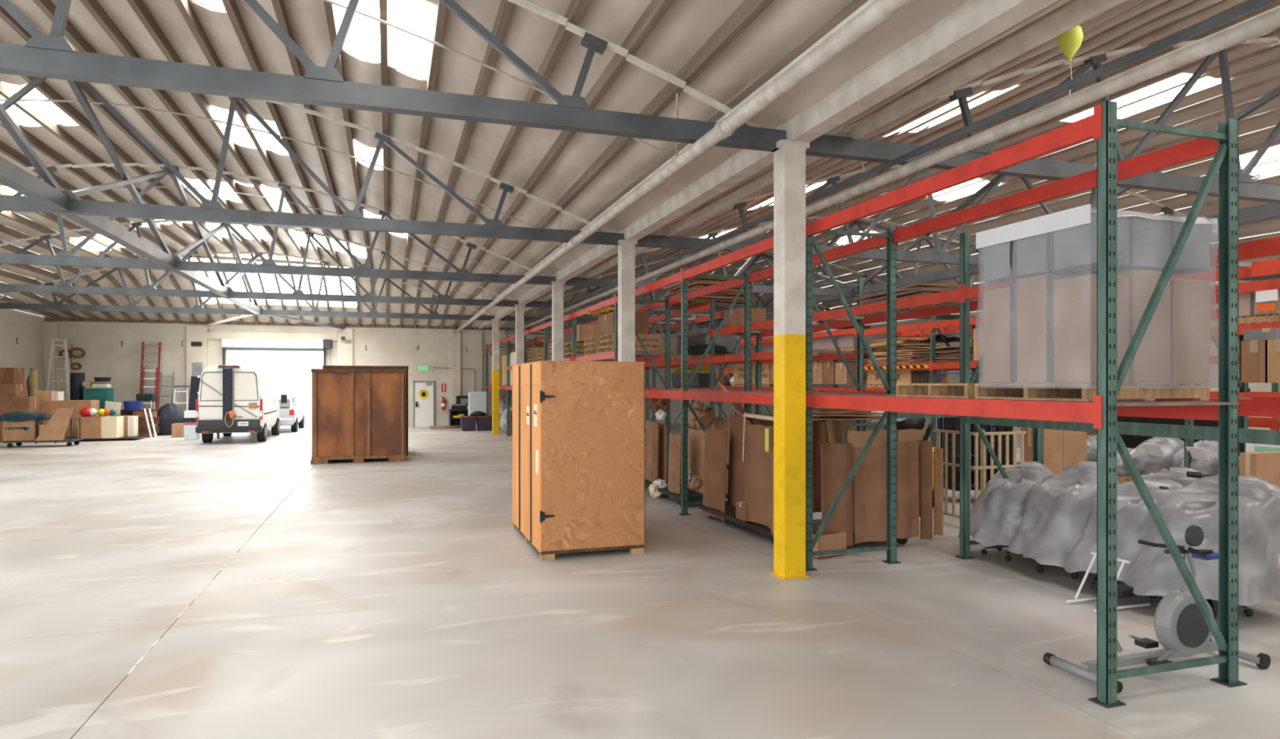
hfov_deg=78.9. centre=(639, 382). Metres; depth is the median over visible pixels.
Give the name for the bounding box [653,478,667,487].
crumpled paper
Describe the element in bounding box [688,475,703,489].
crumpled paper
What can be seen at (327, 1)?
pipe
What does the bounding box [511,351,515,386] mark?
carton
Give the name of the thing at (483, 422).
storage tote
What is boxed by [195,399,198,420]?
tail light
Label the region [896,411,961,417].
spacer
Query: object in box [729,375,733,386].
laundry bag
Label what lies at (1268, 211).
beam
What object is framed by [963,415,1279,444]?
beam
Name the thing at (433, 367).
conduit
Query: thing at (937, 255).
roof truss
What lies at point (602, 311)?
scrap
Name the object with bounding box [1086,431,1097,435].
carton
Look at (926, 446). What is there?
cardboard sheet
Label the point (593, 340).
wooden pallet
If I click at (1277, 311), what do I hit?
load
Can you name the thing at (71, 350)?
wreath
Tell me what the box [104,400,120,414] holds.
sheet
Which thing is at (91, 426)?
carton
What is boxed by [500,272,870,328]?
roof truss
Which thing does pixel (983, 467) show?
cage
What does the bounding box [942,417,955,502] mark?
rack
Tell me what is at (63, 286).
roof truss
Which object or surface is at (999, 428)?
garment cover
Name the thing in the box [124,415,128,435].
carton
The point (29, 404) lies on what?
carton
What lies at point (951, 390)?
wooden pallet
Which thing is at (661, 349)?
carton
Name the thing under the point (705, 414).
crumpled paper
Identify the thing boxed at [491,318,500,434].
support column
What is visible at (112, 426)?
carton
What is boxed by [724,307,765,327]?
carton
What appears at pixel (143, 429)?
dresser
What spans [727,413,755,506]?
cardboard sheet
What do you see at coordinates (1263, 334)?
carton
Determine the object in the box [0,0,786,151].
roof truss
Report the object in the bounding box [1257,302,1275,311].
label
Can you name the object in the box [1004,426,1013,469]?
garment cover
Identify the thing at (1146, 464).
bag
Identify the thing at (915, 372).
basket
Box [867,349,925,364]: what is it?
cartons
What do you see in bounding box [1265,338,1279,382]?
carton
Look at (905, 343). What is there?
cartons
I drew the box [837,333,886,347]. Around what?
load
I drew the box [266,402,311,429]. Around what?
ground
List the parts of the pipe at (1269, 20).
hanger rod, hanger rod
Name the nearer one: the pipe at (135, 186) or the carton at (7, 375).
the pipe at (135, 186)
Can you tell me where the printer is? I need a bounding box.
[451,404,466,408]
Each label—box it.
[1142,443,1164,456]
[1185,446,1208,460]
[1255,288,1278,302]
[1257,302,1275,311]
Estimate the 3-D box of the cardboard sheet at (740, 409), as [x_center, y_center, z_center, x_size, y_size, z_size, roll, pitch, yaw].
[1.479,0.360,11.678,0.369,0.756,1.641,0,0,-4]
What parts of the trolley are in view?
hoop handle, handle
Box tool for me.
[452,413,463,417]
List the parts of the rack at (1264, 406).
foot plate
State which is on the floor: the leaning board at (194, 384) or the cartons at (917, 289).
the leaning board at (194, 384)
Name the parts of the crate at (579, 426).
floor panel, lid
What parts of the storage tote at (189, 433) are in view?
lid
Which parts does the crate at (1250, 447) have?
mint panel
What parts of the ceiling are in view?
pane, insulation panel, insulation panel, pane, insulation panel, insulation panel, insulation panel, insulation panel, insulation panel, insulation panel, insulation panel, pane, insulation panel, insulation panel, insulation panel, insulation panel, insulation panel, insulation panel, insulation panel, insulation panel, pane, pane, insulation panel, pane, pane, insulation panel, pane, pane, insulation panel, pane, insulation panel, pane, insulation panel, pane, pane, pane, insulation panel, insulation panel, insulation panel, insulation panel, insulation panel, insulation panel, insulation panel, insulation panel, insulation panel, insulation panel, ledger rail, insulation panel, insulation panel, ledger rail, insulation panel, insulation panel, pane, insulation panel, insulation panel, insulation panel, insulation panel, pane, insulation panel, pane, insulation panel, insulation panel, insulation panel, insulation panel, insulation panel, insulation panel, insulation panel, insulation panel, insulation panel, insulation panel, insulation panel, insulation panel, insulation panel, insulation panel, insulation panel, pane, pane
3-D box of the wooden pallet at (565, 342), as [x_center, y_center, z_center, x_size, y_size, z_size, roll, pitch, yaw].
[-2.021,-1.097,22.468,1.056,0.125,1.100,0,0,-17]
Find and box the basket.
[911,370,936,382]
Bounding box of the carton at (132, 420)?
[127,415,137,435]
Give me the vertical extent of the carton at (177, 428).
0.518 m
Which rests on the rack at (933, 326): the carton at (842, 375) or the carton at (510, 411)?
the carton at (842, 375)
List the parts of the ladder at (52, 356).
rail, leg, rail, leg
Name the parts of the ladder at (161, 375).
rail, rail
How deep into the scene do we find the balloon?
6.89 m
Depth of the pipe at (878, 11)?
6.76 m
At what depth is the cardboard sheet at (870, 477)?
9.68 m
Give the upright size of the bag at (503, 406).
1.320 m
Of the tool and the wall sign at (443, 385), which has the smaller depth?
the tool
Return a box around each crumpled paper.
[646,397,670,414]
[648,481,663,497]
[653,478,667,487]
[655,408,666,419]
[680,468,694,483]
[688,401,715,430]
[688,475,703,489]
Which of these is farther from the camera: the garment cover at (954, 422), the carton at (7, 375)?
the carton at (7, 375)
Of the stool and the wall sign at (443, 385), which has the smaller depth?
the stool
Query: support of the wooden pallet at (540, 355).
on the wooden pallet at (540, 358)
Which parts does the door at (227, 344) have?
rail, opener motor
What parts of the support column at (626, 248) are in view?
cap plate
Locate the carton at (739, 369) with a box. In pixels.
[733,363,752,383]
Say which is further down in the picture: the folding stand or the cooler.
the folding stand
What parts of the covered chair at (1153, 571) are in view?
arm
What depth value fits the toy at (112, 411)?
28.12 m
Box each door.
[221,338,332,365]
[413,381,435,427]
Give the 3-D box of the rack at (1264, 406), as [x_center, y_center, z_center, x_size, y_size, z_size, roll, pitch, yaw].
[2.054,0.150,16.660,1.260,3.860,22.940,0,0,-18]
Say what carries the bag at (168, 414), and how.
on the floor
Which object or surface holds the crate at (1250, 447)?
on the wooden pallet
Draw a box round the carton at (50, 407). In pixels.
[40,400,99,437]
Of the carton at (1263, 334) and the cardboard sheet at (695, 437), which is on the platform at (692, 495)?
the cardboard sheet at (695, 437)
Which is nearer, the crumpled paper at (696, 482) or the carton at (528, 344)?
the crumpled paper at (696, 482)
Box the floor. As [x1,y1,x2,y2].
[0,422,1279,738]
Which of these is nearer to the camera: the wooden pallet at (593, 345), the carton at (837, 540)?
the carton at (837, 540)
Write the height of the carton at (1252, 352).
0.343 m
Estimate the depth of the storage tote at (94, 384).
30.31 m
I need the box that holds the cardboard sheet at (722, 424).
[711,416,729,491]
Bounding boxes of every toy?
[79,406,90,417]
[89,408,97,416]
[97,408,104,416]
[104,408,110,415]
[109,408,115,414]
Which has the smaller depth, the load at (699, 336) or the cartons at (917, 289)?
the cartons at (917, 289)
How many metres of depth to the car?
32.66 m
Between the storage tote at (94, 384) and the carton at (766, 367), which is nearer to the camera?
the carton at (766, 367)
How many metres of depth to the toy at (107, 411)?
28.06 m
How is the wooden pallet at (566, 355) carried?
on the rack at (1103, 411)
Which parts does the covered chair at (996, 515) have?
arm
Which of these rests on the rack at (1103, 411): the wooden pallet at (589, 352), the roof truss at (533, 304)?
the wooden pallet at (589, 352)
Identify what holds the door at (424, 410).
in the wall at (104, 356)
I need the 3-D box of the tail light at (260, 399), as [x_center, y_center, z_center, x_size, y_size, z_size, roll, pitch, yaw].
[-13.022,0.900,26.735,0.090,0.716,0.150,0,0,-18]
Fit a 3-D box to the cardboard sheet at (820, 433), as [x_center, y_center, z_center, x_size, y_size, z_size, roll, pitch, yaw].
[2.436,1.113,10.373,0.373,1.215,0.098,0,0,-18]
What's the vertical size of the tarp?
0.206 m
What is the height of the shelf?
0.760 m
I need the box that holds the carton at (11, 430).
[2,420,43,440]
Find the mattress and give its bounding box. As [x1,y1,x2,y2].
[468,391,487,427]
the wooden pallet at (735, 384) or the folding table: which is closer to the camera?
the wooden pallet at (735, 384)
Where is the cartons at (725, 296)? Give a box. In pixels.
[666,276,754,311]
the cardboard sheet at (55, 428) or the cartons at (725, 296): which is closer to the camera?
the cartons at (725, 296)
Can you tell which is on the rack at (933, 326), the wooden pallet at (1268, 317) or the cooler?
the wooden pallet at (1268, 317)
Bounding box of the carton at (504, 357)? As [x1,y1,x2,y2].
[502,354,511,386]
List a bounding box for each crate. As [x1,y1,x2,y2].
[310,368,406,464]
[322,365,408,455]
[512,360,644,560]
[1245,443,1279,452]
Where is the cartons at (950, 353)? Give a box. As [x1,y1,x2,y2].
[911,346,979,363]
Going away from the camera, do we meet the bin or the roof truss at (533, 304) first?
the bin
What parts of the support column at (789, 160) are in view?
plate, cap plate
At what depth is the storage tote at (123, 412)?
30.22 m
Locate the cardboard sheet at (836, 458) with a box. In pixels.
[821,442,853,546]
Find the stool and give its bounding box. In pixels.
[136,393,156,408]
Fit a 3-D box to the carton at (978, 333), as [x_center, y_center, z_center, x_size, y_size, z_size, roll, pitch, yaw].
[7.033,-0.751,15.239,0.906,0.623,0.355,0,0,-18]
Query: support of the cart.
on the floor
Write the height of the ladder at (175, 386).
1.964 m
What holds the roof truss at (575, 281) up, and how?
attached to the ceiling
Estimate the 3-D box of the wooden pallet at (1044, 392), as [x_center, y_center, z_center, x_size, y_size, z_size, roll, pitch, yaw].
[3.460,0.068,6.037,1.164,0.125,1.080,0,0,-18]
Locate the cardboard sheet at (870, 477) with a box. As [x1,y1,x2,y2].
[853,445,886,543]
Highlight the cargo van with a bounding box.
[195,364,287,442]
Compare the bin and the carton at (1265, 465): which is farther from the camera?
the bin
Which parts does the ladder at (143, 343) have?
rail, rail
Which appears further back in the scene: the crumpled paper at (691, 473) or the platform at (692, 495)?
the platform at (692, 495)
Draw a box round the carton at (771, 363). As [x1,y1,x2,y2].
[770,362,773,383]
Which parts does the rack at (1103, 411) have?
foot plate, foot plate, foot plate, foot plate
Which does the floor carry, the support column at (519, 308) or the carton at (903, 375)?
the support column at (519, 308)
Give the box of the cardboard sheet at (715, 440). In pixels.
[702,427,727,521]
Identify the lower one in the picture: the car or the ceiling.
the car
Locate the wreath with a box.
[58,347,84,369]
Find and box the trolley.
[3,417,83,447]
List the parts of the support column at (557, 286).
cap plate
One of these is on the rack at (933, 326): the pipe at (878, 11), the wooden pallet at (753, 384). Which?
the wooden pallet at (753, 384)
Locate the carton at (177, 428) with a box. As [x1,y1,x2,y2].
[171,422,184,437]
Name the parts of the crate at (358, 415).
rail, lid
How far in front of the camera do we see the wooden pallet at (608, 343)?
16.46 m
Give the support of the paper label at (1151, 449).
attached to the bag at (1146, 464)
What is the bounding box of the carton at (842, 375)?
[835,361,870,383]
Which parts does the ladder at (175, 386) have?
rail, rail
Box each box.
[191,342,201,346]
[455,395,468,408]
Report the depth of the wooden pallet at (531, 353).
25.72 m
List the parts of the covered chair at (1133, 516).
backrest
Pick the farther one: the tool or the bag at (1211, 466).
the tool
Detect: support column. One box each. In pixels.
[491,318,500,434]
[514,304,525,364]
[551,281,564,360]
[617,240,637,361]
[769,139,809,579]
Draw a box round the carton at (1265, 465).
[1240,450,1279,487]
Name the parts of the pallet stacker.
mast rail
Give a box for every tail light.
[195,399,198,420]
[259,398,262,419]
[289,409,294,414]
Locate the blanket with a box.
[0,411,52,422]
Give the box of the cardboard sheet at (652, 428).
[644,420,659,491]
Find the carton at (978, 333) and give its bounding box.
[973,328,983,359]
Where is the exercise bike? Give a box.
[1043,524,1271,693]
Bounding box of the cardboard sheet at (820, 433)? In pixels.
[813,420,829,512]
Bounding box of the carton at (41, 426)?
[39,423,64,438]
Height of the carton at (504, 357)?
1.253 m
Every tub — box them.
[93,377,111,382]
[122,400,142,410]
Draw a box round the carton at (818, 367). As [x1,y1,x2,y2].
[813,361,823,383]
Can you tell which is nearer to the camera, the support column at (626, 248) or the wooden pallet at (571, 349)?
the support column at (626, 248)
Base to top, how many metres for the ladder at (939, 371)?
2.454 m
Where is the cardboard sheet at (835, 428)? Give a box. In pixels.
[826,419,857,443]
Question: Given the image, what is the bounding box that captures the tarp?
[915,332,973,342]
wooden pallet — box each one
[429,425,461,428]
[527,346,548,351]
[527,351,537,355]
[527,359,536,362]
[528,355,537,359]
[536,348,549,354]
[536,353,549,358]
[536,357,548,361]
[547,346,564,351]
[548,341,573,347]
[563,342,584,349]
[563,352,584,358]
[564,347,584,354]
[583,336,599,344]
[583,342,599,350]
[584,348,597,355]
[597,345,659,353]
[599,339,661,347]
[600,333,660,342]
[689,353,730,357]
[733,383,752,386]
[752,383,773,386]
[840,346,886,351]
[866,384,884,388]
[896,382,1023,398]
[974,383,1209,401]
[1117,475,1133,483]
[1215,315,1264,326]
[1246,313,1279,324]
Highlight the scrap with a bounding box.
[586,306,641,315]
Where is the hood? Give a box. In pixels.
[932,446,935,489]
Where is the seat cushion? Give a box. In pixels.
[688,344,727,355]
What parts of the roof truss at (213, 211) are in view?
gusset plate, gusset plate, gusset plate, gusset plate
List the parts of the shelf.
panel, panel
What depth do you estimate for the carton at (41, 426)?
25.24 m
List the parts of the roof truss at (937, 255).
gusset plate, gusset plate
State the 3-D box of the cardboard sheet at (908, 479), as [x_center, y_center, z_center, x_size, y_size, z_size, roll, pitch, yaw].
[3.350,1.349,9.839,0.425,1.219,0.097,0,0,-16]
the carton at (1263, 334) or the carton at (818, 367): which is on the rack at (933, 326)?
the carton at (818, 367)
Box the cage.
[933,428,1026,518]
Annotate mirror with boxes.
[280,394,287,403]
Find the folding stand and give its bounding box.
[1066,551,1150,611]
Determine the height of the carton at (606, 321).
0.503 m
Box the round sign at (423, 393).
[418,389,428,399]
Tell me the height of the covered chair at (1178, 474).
1.146 m
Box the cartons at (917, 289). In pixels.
[854,282,983,307]
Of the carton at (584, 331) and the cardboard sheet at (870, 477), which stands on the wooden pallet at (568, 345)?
the carton at (584, 331)
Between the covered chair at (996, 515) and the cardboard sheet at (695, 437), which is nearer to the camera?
the covered chair at (996, 515)
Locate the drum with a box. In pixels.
[70,372,84,399]
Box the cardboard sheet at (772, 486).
[770,445,773,534]
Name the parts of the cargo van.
ladder rail, ladder rail, licence plate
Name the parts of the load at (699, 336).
sofa arm, seat, sofa arm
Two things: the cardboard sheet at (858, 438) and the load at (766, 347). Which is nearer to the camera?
the cardboard sheet at (858, 438)
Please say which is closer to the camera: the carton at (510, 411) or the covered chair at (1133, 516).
the covered chair at (1133, 516)
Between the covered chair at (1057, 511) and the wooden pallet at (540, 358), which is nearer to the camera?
the covered chair at (1057, 511)
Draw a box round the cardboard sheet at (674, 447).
[667,432,680,499]
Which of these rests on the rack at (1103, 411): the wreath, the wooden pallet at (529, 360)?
the wooden pallet at (529, 360)
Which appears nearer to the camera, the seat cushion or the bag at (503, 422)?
the seat cushion
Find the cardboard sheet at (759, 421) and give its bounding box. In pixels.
[756,413,773,426]
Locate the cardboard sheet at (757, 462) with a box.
[743,422,773,528]
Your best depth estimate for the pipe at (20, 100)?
14.14 m
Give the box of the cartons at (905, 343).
[869,337,946,351]
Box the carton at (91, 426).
[77,415,107,438]
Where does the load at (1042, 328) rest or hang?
on the wooden pallet at (1044, 392)
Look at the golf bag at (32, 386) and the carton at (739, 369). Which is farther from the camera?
the golf bag at (32, 386)
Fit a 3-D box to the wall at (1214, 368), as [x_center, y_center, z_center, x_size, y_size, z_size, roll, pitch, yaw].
[16.148,-0.520,21.406,0.300,5.200,44.800,0,0,-18]
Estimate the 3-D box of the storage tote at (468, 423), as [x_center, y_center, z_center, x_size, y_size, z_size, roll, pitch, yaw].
[-7.494,1.765,33.941,0.666,0.630,0.740,0,0,-18]
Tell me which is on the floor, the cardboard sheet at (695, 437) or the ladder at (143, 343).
the ladder at (143, 343)
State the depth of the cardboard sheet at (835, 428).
10.15 m
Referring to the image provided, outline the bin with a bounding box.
[671,365,715,387]
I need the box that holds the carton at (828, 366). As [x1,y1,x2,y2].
[823,360,855,383]
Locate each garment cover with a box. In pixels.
[937,417,959,490]
[969,423,971,489]
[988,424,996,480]
[996,425,1004,471]
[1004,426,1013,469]
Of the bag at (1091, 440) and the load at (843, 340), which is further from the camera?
the load at (843, 340)
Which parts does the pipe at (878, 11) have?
hanger rod, hanger rod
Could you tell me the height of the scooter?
1.180 m
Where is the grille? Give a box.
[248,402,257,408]
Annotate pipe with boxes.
[0,98,534,227]
[22,186,506,274]
[323,0,662,153]
[453,0,913,333]
[481,332,483,391]
[504,0,1279,335]
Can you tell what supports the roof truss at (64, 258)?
attached to the ceiling
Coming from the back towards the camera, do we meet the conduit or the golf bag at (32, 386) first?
the conduit
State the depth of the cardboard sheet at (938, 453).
10.34 m
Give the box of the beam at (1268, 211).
[696,85,1279,328]
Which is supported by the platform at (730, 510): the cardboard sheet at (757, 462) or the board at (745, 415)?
the cardboard sheet at (757, 462)
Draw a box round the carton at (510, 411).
[509,410,512,435]
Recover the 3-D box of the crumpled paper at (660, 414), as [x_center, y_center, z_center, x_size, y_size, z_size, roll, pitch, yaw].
[0.385,0.581,14.264,0.243,0.219,0.218,0,0,27]
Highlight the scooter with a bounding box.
[1186,471,1213,478]
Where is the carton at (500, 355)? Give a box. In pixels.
[489,354,506,385]
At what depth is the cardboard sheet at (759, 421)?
11.42 m
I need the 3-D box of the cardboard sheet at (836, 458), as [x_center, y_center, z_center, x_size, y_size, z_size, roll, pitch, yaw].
[2.405,1.362,9.500,0.452,1.264,0.099,0,0,-20]
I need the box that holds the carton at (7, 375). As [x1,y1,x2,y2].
[0,367,24,383]
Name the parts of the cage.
leg, rail, rail, rail, leg, rail, rail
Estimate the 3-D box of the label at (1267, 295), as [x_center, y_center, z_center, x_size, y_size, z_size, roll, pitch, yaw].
[8.152,-1.140,10.112,0.015,0.160,0.260,0,0,-18]
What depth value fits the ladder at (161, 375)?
32.86 m
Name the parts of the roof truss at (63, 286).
gusset plate, gusset plate, gusset plate, gusset plate, gusset plate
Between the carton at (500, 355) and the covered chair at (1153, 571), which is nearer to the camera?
the covered chair at (1153, 571)
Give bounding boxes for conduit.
[433,367,475,391]
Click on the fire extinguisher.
(443, 397)
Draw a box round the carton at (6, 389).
[0,383,26,396]
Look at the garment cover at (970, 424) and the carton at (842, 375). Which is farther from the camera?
the carton at (842, 375)
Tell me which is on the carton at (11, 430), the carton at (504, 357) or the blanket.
the blanket
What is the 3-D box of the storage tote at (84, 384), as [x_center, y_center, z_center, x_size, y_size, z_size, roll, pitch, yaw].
[-21.550,0.050,30.394,0.279,0.180,0.500,0,0,-18]
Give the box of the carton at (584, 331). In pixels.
[572,324,598,342]
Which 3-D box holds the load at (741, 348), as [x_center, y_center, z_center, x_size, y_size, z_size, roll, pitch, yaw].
[3.946,-1.180,25.011,1.035,0.580,1.531,0,0,-18]
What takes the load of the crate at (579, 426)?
on the floor
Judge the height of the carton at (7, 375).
0.573 m
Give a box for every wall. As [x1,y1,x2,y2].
[0,308,44,395]
[43,315,773,427]
[813,280,1279,439]
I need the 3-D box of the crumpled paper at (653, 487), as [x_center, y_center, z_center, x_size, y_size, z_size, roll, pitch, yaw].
[0.294,1.946,14.119,0.279,0.330,0.389,0,0,4]
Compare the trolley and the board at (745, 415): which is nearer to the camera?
the board at (745, 415)
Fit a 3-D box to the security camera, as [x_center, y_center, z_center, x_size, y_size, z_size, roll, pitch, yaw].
[-13.288,-1.952,35.157,0.430,0.260,0.200,0,0,-18]
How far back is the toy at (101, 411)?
27.99 m
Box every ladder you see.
[45,338,70,399]
[139,342,160,408]
[158,372,174,408]
[173,385,188,410]
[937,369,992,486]
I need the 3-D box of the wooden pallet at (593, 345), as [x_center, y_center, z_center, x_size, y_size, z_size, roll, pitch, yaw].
[-0.669,-0.838,18.071,1.056,0.125,1.100,0,0,-17]
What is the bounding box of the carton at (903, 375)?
[866,362,947,383]
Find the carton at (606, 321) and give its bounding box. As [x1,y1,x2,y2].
[598,311,648,337]
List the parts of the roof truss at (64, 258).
gusset plate, gusset plate, gusset plate, gusset plate, gusset plate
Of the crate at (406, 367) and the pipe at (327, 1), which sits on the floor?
the crate at (406, 367)
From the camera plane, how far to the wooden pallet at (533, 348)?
25.30 m
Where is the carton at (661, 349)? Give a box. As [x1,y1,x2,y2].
[639,347,680,361]
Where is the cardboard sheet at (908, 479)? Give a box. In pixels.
[897,440,919,538]
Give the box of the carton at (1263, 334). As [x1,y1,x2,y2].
[1243,327,1279,341]
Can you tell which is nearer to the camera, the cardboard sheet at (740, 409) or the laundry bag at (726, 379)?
the cardboard sheet at (740, 409)
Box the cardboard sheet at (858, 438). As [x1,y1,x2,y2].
[847,428,922,520]
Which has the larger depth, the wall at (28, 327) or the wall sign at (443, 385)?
the wall sign at (443, 385)
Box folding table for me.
[143,408,156,438]
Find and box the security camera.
[341,336,351,342]
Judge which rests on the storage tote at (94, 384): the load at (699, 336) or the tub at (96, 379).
the tub at (96, 379)
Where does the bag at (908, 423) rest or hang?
on the pallet stacker
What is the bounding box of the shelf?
[448,408,468,426]
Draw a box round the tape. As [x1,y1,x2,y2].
[855,364,928,369]
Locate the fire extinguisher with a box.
[440,396,446,409]
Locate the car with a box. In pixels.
[276,392,304,431]
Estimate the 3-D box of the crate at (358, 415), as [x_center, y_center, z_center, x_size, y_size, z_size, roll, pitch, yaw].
[-7.541,0.860,20.951,2.340,2.440,1.550,0,0,-18]
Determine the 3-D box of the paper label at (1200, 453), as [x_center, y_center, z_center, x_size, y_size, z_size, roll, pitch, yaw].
[7.881,1.000,10.991,0.106,0.181,0.260,0,0,-18]
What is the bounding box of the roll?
[870,410,906,422]
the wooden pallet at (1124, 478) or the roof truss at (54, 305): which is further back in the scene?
the roof truss at (54, 305)
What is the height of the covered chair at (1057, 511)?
1.203 m
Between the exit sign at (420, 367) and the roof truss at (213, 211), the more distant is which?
the exit sign at (420, 367)
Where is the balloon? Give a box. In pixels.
[1057,0,1083,94]
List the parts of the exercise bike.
seat post, crank arm, crank arm, post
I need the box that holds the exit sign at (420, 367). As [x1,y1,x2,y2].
[413,364,433,370]
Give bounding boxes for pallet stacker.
[856,413,935,506]
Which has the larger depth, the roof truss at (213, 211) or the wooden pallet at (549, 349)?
the wooden pallet at (549, 349)
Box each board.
[188,376,200,410]
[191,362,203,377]
[742,413,773,461]
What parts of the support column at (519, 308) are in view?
cap plate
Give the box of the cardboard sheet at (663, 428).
[658,423,666,482]
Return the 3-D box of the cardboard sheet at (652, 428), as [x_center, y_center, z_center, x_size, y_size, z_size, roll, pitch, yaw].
[0.211,1.409,14.955,0.104,1.352,0.698,0,0,-18]
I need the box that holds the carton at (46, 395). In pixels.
[33,390,56,400]
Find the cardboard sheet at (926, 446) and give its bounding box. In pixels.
[920,440,932,539]
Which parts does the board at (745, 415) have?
lime strip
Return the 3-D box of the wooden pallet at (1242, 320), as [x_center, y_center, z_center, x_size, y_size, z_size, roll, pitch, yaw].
[8.577,-0.836,10.690,1.000,0.112,0.600,0,0,-18]
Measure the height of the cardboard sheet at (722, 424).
1.205 m
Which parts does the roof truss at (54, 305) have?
gusset plate, gusset plate, gusset plate, gusset plate, gusset plate, gusset plate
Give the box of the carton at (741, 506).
[735,500,748,521]
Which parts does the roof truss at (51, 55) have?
gusset plate, gusset plate, gusset plate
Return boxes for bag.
[26,368,37,395]
[157,403,184,435]
[470,410,486,416]
[499,400,511,429]
[499,405,512,432]
[715,367,732,386]
[724,373,733,386]
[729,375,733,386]
[897,417,925,430]
[1086,434,1097,461]
[1116,447,1134,476]
[1121,436,1184,475]
[1172,440,1239,475]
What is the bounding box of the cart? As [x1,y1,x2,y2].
[813,420,907,544]
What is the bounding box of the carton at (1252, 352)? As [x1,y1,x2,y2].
[1240,339,1265,382]
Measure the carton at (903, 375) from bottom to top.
0.470 m
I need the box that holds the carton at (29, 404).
[0,395,40,442]
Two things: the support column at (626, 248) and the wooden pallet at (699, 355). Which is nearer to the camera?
the support column at (626, 248)
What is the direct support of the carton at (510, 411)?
on the floor
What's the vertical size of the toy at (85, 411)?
0.418 m
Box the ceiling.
[0,0,1279,332]
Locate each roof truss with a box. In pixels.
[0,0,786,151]
[0,76,624,245]
[0,162,555,284]
[0,219,518,306]
[0,251,494,320]
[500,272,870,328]
[525,251,959,319]
[563,216,983,301]
[635,164,1279,281]
[805,36,1279,203]
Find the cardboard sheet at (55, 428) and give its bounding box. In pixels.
[35,407,73,440]
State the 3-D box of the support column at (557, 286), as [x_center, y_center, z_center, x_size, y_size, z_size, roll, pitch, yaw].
[-2.116,-0.250,19.968,0.340,4.660,0.300,0,0,-18]
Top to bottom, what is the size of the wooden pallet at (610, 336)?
0.125 m
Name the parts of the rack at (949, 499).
rail frame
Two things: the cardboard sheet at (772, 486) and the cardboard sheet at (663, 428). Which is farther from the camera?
the cardboard sheet at (663, 428)
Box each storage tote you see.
[82,382,95,386]
[82,388,114,416]
[91,382,111,387]
[120,408,133,415]
[182,422,199,439]
[459,415,476,431]
[476,415,492,431]
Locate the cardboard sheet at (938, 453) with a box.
[933,448,942,535]
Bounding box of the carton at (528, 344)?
[525,341,550,362]
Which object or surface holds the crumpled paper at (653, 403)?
on the rack at (1103, 411)
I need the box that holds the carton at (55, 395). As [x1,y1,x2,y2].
[51,391,63,400]
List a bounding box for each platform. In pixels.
[64,435,146,439]
[644,476,727,506]
[698,502,773,544]
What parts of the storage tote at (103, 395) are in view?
lid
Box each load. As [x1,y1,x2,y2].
[738,335,756,354]
[761,335,773,351]
[813,335,837,350]
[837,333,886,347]
[976,204,1217,382]
[1238,291,1255,316]
[1254,288,1279,315]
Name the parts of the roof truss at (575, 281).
gusset plate, gusset plate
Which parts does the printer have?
scanner lid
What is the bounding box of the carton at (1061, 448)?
[1020,426,1086,475]
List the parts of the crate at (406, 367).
lid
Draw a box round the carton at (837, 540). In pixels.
[813,525,846,557]
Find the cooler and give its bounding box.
[182,410,197,423]
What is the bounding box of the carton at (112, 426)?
[101,415,124,438]
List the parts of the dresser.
lid, drawer, drawer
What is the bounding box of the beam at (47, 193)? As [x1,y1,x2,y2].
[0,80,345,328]
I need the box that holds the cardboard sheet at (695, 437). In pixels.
[688,427,705,493]
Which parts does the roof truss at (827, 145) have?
gusset plate, gusset plate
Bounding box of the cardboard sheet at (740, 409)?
[718,382,751,424]
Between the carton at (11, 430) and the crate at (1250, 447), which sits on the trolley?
the carton at (11, 430)
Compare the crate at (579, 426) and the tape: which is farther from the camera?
the tape
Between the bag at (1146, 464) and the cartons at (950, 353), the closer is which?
the bag at (1146, 464)
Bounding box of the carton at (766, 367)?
[752,362,770,383]
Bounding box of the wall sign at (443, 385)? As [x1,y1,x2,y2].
[441,383,445,391]
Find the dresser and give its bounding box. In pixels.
[132,408,159,437]
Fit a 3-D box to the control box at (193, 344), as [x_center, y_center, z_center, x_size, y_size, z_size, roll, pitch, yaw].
[-19.042,-1.669,33.376,0.400,0.180,0.050,0,0,-18]
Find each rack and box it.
[485,100,1247,707]
[644,232,1279,559]
[719,278,1279,467]
[899,308,1279,430]
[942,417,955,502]
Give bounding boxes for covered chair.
[958,461,1056,560]
[1007,461,1119,578]
[1062,475,1183,598]
[1117,474,1279,617]
[1141,466,1199,486]
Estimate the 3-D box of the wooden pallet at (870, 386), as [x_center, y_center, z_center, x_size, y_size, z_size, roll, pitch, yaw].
[6.189,0.086,18.077,1.000,0.088,1.659,0,0,-18]
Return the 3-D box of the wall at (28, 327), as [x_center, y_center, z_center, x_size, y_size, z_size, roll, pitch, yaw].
[-21.708,-0.520,23.354,0.460,5.200,17.800,0,0,-18]

